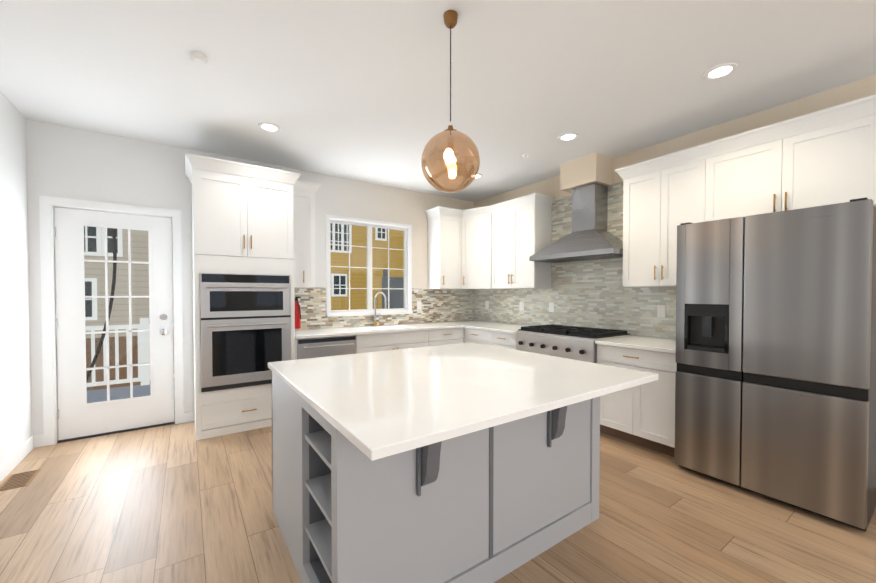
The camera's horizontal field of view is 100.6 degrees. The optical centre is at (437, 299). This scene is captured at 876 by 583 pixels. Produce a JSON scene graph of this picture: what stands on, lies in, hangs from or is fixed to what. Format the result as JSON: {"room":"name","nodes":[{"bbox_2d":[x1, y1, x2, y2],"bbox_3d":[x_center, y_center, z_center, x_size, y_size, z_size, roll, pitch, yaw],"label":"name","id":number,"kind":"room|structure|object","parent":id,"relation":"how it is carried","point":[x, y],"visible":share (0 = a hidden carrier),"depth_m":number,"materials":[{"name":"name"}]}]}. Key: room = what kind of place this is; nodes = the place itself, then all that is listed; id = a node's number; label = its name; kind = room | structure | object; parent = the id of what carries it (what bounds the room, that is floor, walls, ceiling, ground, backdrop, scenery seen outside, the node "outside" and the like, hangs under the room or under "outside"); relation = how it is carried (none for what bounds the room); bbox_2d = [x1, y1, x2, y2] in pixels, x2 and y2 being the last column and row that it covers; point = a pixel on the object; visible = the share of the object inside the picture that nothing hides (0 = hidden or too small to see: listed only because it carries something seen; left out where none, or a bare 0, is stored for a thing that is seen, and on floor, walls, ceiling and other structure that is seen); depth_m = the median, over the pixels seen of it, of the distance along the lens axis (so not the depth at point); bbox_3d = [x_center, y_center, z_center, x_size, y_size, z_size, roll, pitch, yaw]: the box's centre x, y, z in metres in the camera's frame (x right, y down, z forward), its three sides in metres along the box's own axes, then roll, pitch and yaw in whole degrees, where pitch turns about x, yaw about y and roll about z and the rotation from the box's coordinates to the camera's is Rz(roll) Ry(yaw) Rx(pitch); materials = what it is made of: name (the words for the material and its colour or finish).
{"room":"kitchen","nodes":[
{"label":"kitchen","id":0,"kind":"room"},
{"bbox_2d":[0,91,35,464],"bbox_3d":[-1.303,-0.072,-0.156,0.140,2.780,8.060,-1,1,-35],"label":"wall","id":1,"kind":"structure","parent":0,"point":[17,397],"depth_m":2.83,"materials":[{"name":"paint"}]},
{"bbox_2d":[0,435,39,481],"bbox_3d":[-1.233,1.267,-0.084,0.030,0.100,7.780,-1,1,-35],"label":"baseboard","id":2,"kind":"structure","parent":1,"relation":"attached to","point":[16,457],"depth_m":2.81,"materials":[{"name":"white wood"}]},
{"bbox_2d":[28,119,471,434],"bbox_3d":[-1.482,-0.153,4.536,4.890,2.780,0.140,-1,1,-35],"label":"wall","id":3,"kind":"structure","parent":0,"point":[38,159],"depth_m":3.56,"materials":[{"name":"paint"}]},
{"bbox_2d":[39,195,183,445],"bbox_3d":[-3.030,0.181,3.459,0.986,2.148,0.158,-1,1,-35],"label":"door frame","id":4,"kind":"structure","parent":3,"relation":"attached to","point":[47,204],"depth_m":3.18,"materials":[{"name":"white wood"}]},
{"bbox_2d":[54,207,173,439],"bbox_3d":[-3.005,0.213,3.419,0.834,2.054,0.120,-1,1,-35],"label":"door","id":5,"kind":"structure","parent":3,"relation":"in","point":[78,415],"depth_m":3.39,"materials":[{"name":"white wood"}]},
{"bbox_2d":[293,180,321,287],"bbox_3d":[-1.561,-0.719,4.156,0.353,1.165,0.375,-1,1,-35],"label":"upper cabinet","id":6,"kind":"object","parent":3,"relation":"attached to","point":[304,192],"visible":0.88,"depth_m":4.05,"materials":[{"name":"white wood"}]},
{"bbox_2d":[326,214,412,316],"bbox_3d":[-0.914,-0.427,4.907,1.230,1.265,0.170,-1,1,-35],"label":"window","id":7,"kind":"structure","parent":3,"relation":"in","point":[407,257],"depth_m":4.90,"materials":[{"name":"white"}]},
{"bbox_2d":[295,322,462,338],"bbox_3d":[-0.732,0.473,4.582,2.170,0.234,0.648,-1,1,-35],"label":"countertop","id":8,"kind":"structure","parent":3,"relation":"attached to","point":[319,333],"depth_m":4.38,"materials":[{"name":"white stone"}]},
{"bbox_2d":[373,292,386,325],"bbox_3d":[-0.769,0.124,4.786,0.121,0.457,0.198,-1,1,-35],"label":"faucet","id":9,"kind":"object","parent":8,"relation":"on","point":[375,318],"visible":1,"depth_m":4.81,"materials":[{"name":"silver metal"}]},
{"bbox_2d":[295,288,474,329],"bbox_3d":[-0.627,0.096,5.040,2.880,0.505,0.012,-1,1,-35],"label":"backsplash","id":10,"kind":"structure","parent":3,"relation":"attached to","point":[428,305],"depth_m":5.23,"materials":[{"name":"tile"}]},
{"bbox_2d":[428,206,459,288],"bbox_3d":[0.127,-0.727,5.321,0.421,1.140,0.382,-1,1,-35],"label":"upper cabinet","id":11,"kind":"object","parent":3,"relation":"attached to","point":[443,222],"depth_m":5.20,"materials":[{"name":"white wood"}]},
{"bbox_2d":[0,421,875,582],"bbox_3d":[0.773,1.323,1.306,5.190,0.060,8.060,-1,1,-35],"label":"floor","id":12,"kind":"structure","parent":0,"point":[175,503],"depth_m":2.05,"materials":[{"name":"brown wood"}]},
{"bbox_2d":[0,469,40,490],"bbox_3d":[-2.948,1.268,2.560,0.150,0.007,0.280,-1,1,-35],"label":"floor vent","id":13,"kind":"object","parent":12,"relation":"in","point":[17,480],"visible":1,"depth_m":2.55,"materials":[{"name":"brown wood"}]},
{"bbox_2d":[185,153,300,439],"bbox_3d":[-1.966,-0.011,3.692,0.960,2.525,0.696,-1,1,-35],"label":"tall cabinet","id":14,"kind":"object","parent":12,"relation":"on","point":[243,274],"visible":0.9,"depth_m":3.42,"materials":[{"name":"white wood"}]},
{"bbox_2d":[295,297,300,328],"bbox_3d":[-1.505,0.138,3.869,0.095,0.340,0.102,-1,1,-35],"label":"fire extinguisher","id":15,"kind":"object","parent":14,"relation":"attached to","point":[297,316],"visible":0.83,"depth_m":3.85,"materials":[{"name":"red metal"}]},
{"bbox_2d":[295,335,362,359],"bbox_3d":[-1.340,0.818,4.185,0.714,0.850,0.624,-1,1,-35],"label":"dishwasher","id":16,"kind":"object","parent":12,"relation":"on","point":[305,348],"depth_m":3.91,"materials":[{"name":"silver metal"}]},
{"bbox_2d":[362,327,430,352],"bbox_3d":[-0.697,0.810,4.630,0.972,0.850,0.624,-1,1,-35],"label":"base cabinet","id":17,"kind":"object","parent":12,"relation":"on","point":[409,339],"depth_m":4.39,"materials":[{"name":"white"}]},
{"bbox_2d":[268,366,620,582],"bbox_3d":[0.029,0.849,2.072,1.561,0.860,1.380,-1,1,-35],"label":"kitchen island","id":18,"kind":"object","parent":12,"relation":"on","point":[470,462],"depth_m":1.62,"materials":[{"name":"grey wood"}]},
{"bbox_2d":[268,342,657,461],"bbox_3d":[0.057,0.403,2.071,1.628,0.032,1.520,-1,1,-35],"label":"island countertop","id":19,"kind":"structure","parent":18,"relation":"on","point":[390,403],"depth_m":1.64,"materials":[{"name":"white stone"}]},
{"bbox_2d":[431,328,462,345],"bbox_3d":[-0.100,0.803,5.043,0.596,0.850,0.624,-1,1,-35],"label":"base cabinet","id":20,"kind":"object","parent":12,"relation":"on","point":[453,335],"depth_m":4.81,"materials":[{"name":"white"}]},
{"bbox_2d":[461,328,515,349],"bbox_3d":[0.942,0.808,4.748,0.700,0.850,1.037,-1,1,-35],"label":"base cabinet","id":21,"kind":"object","parent":12,"relation":"on","point":[499,339],"depth_m":4.54,"materials":[{"name":"white"}]},
{"bbox_2d":[516,324,629,362],"bbox_3d":[1.404,0.458,3.912,0.689,0.290,0.960,-1,1,-35],"label":"range","id":22,"kind":"object","parent":12,"relation":"on","point":[571,342],"visible":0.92,"depth_m":3.68,"materials":[{"name":"silver metal"}]},
{"bbox_2d":[597,344,676,456],"bbox_3d":[1.939,0.833,3.309,0.700,0.850,0.759,-1,1,-35],"label":"base cabinet","id":23,"kind":"object","parent":12,"relation":"on","point":[643,415],"depth_m":3.04,"materials":[{"name":"white wood"}]},
{"bbox_2d":[674,197,875,530],"bbox_3d":[2.358,0.358,2.548,0.812,1.827,0.930,-1,1,-35],"label":"fridge","id":24,"kind":"object","parent":12,"relation":"on","point":[775,381],"visible":1,"depth_m":2.21,"materials":[{"name":"grey metal"}]},
{"bbox_2d":[0,0,875,201],"bbox_3d":[0.773,-1.537,1.256,5.190,0.100,8.060,-1,1,-35],"label":"ceiling","id":25,"kind":"structure","parent":0,"point":[358,90],"depth_m":2.41,"materials":[{"name":"white paint"}]},
{"bbox_2d":[190,51,207,64],"bbox_3d":[-1.479,-1.489,2.252,0.096,0.030,0.096,-1,1,-35],"label":"smoke detector","id":26,"kind":"object","parent":25,"relation":"attached to","point":[199,58],"visible":1,"depth_m":2.23,"materials":[{"name":"white plastic"}]},
{"bbox_2d":[258,122,280,132],"bbox_3d":[-1.485,-1.516,3.209,0.184,0.009,0.184,-1,1,-35],"label":"recessed light","id":27,"kind":"object","parent":25,"relation":"in","point":[269,127],"visible":0.98,"depth_m":3.21,"materials":[{"name":"white plastic"}]},
{"bbox_2d":[421,10,479,192],"bbox_3d":[0.066,-1.036,1.925,0.310,0.925,0.310,-1,1,-35],"label":"pendant lamp","id":28,"kind":"object","parent":25,"relation":"hanging from","point":[450,161],"visible":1,"depth_m":1.83,"materials":[{"name":"brown glass"}]},
{"bbox_2d":[558,132,578,140],"bbox_3d":[1.216,-1.520,3.401,0.184,0.009,0.184,-1,1,-35],"label":"recessed light","id":29,"kind":"object","parent":25,"relation":"in","point":[569,136],"visible":1,"depth_m":3.39,"materials":[{"name":"white plastic"}]},
{"bbox_2d":[703,62,737,79],"bbox_3d":[1.861,-1.502,2.400,0.184,0.009,0.184,-1,1,-35],"label":"recessed light","id":30,"kind":"object","parent":25,"relation":"in","point":[720,71],"visible":1,"depth_m":2.39,"materials":[{"name":"white plastic"}]},
{"bbox_2d":[556,152,611,194],"bbox_3d":[1.639,-1.390,4.049,0.290,0.290,0.440,-1,1,-35],"label":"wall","id":31,"kind":"structure","parent":0,"point":[596,167],"depth_m":3.93,"materials":[{"name":"paint"}]},
{"bbox_2d":[475,181,675,338],"bbox_3d":[1.507,-0.453,4.515,0.013,1.620,3.290,-1,1,-35],"label":"backsplash","id":32,"kind":"structure","parent":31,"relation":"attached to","point":[591,293],"depth_m":4.19,"materials":[{"name":"tile"}]},
{"bbox_2d":[529,183,622,262],"bbox_3d":[1.569,-0.847,4.025,0.457,0.792,1.035,-1,1,-35],"label":"range hood","id":33,"kind":"object","parent":31,"relation":"attached to","point":[589,237],"visible":0.88,"depth_m":3.92,"materials":[{"name":"silver metal"}]},
{"bbox_2d":[472,75,875,207],"bbox_3d":[2.849,-0.122,2.719,0.140,2.780,8.060,-1,1,-35],"label":"wall","id":34,"kind":"structure","parent":0,"point":[866,87],"depth_m":3.11,"materials":[{"name":"paint"}]},
{"bbox_2d":[460,205,491,288],"bbox_3d":[0.583,-0.728,5.372,0.545,1.140,0.816,-1,1,-35],"label":"upper cabinet","id":35,"kind":"object","parent":34,"relation":"attached to","point":[475,223],"depth_m":5.18,"materials":[{"name":"white wood"}]},
{"bbox_2d":[492,194,551,288],"bbox_3d":[1.060,-0.719,4.848,0.359,1.140,0.815,-1,1,-35],"label":"upper cabinet","id":36,"kind":"object","parent":34,"relation":"attached to","point":[522,226],"depth_m":4.62,"materials":[{"name":"white wood"}]},
{"bbox_2d":[438,320,675,353],"bbox_3d":[1.209,0.375,4.326,0.728,0.030,3.276,-1,1,-35],"label":"countertop","id":37,"kind":"structure","parent":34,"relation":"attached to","point":[666,345],"depth_m":3.43,"materials":[{"name":"white stone"}]},
{"bbox_2d":[620,146,703,286],"bbox_3d":[2.139,-0.692,3.325,0.320,1.140,0.738,-1,1,-35],"label":"upper cabinet","id":38,"kind":"object","parent":34,"relation":"attached to","point":[663,193],"depth_m":3.27,"materials":[{"name":"white wood"}]},
{"bbox_2d":[704,94,875,221],"bbox_3d":[2.581,-0.921,2.683,0.320,0.660,0.930,-1,1,-35],"label":"upper cabinet","id":39,"kind":"object","parent":34,"relation":"attached to","point":[826,156],"depth_m":2.53,"materials":[{"name":"white wood"}]},
{"label":"outside","id":40,"kind":"structure","parent":0,"visible":0},
{"bbox_2d":[84,223,403,418],"bbox_3d":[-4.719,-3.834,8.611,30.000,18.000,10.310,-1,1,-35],"label":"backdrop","id":41,"kind":"structure","parent":40,"point":[361,276],"depth_m":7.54,"materials":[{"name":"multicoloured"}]}
]}

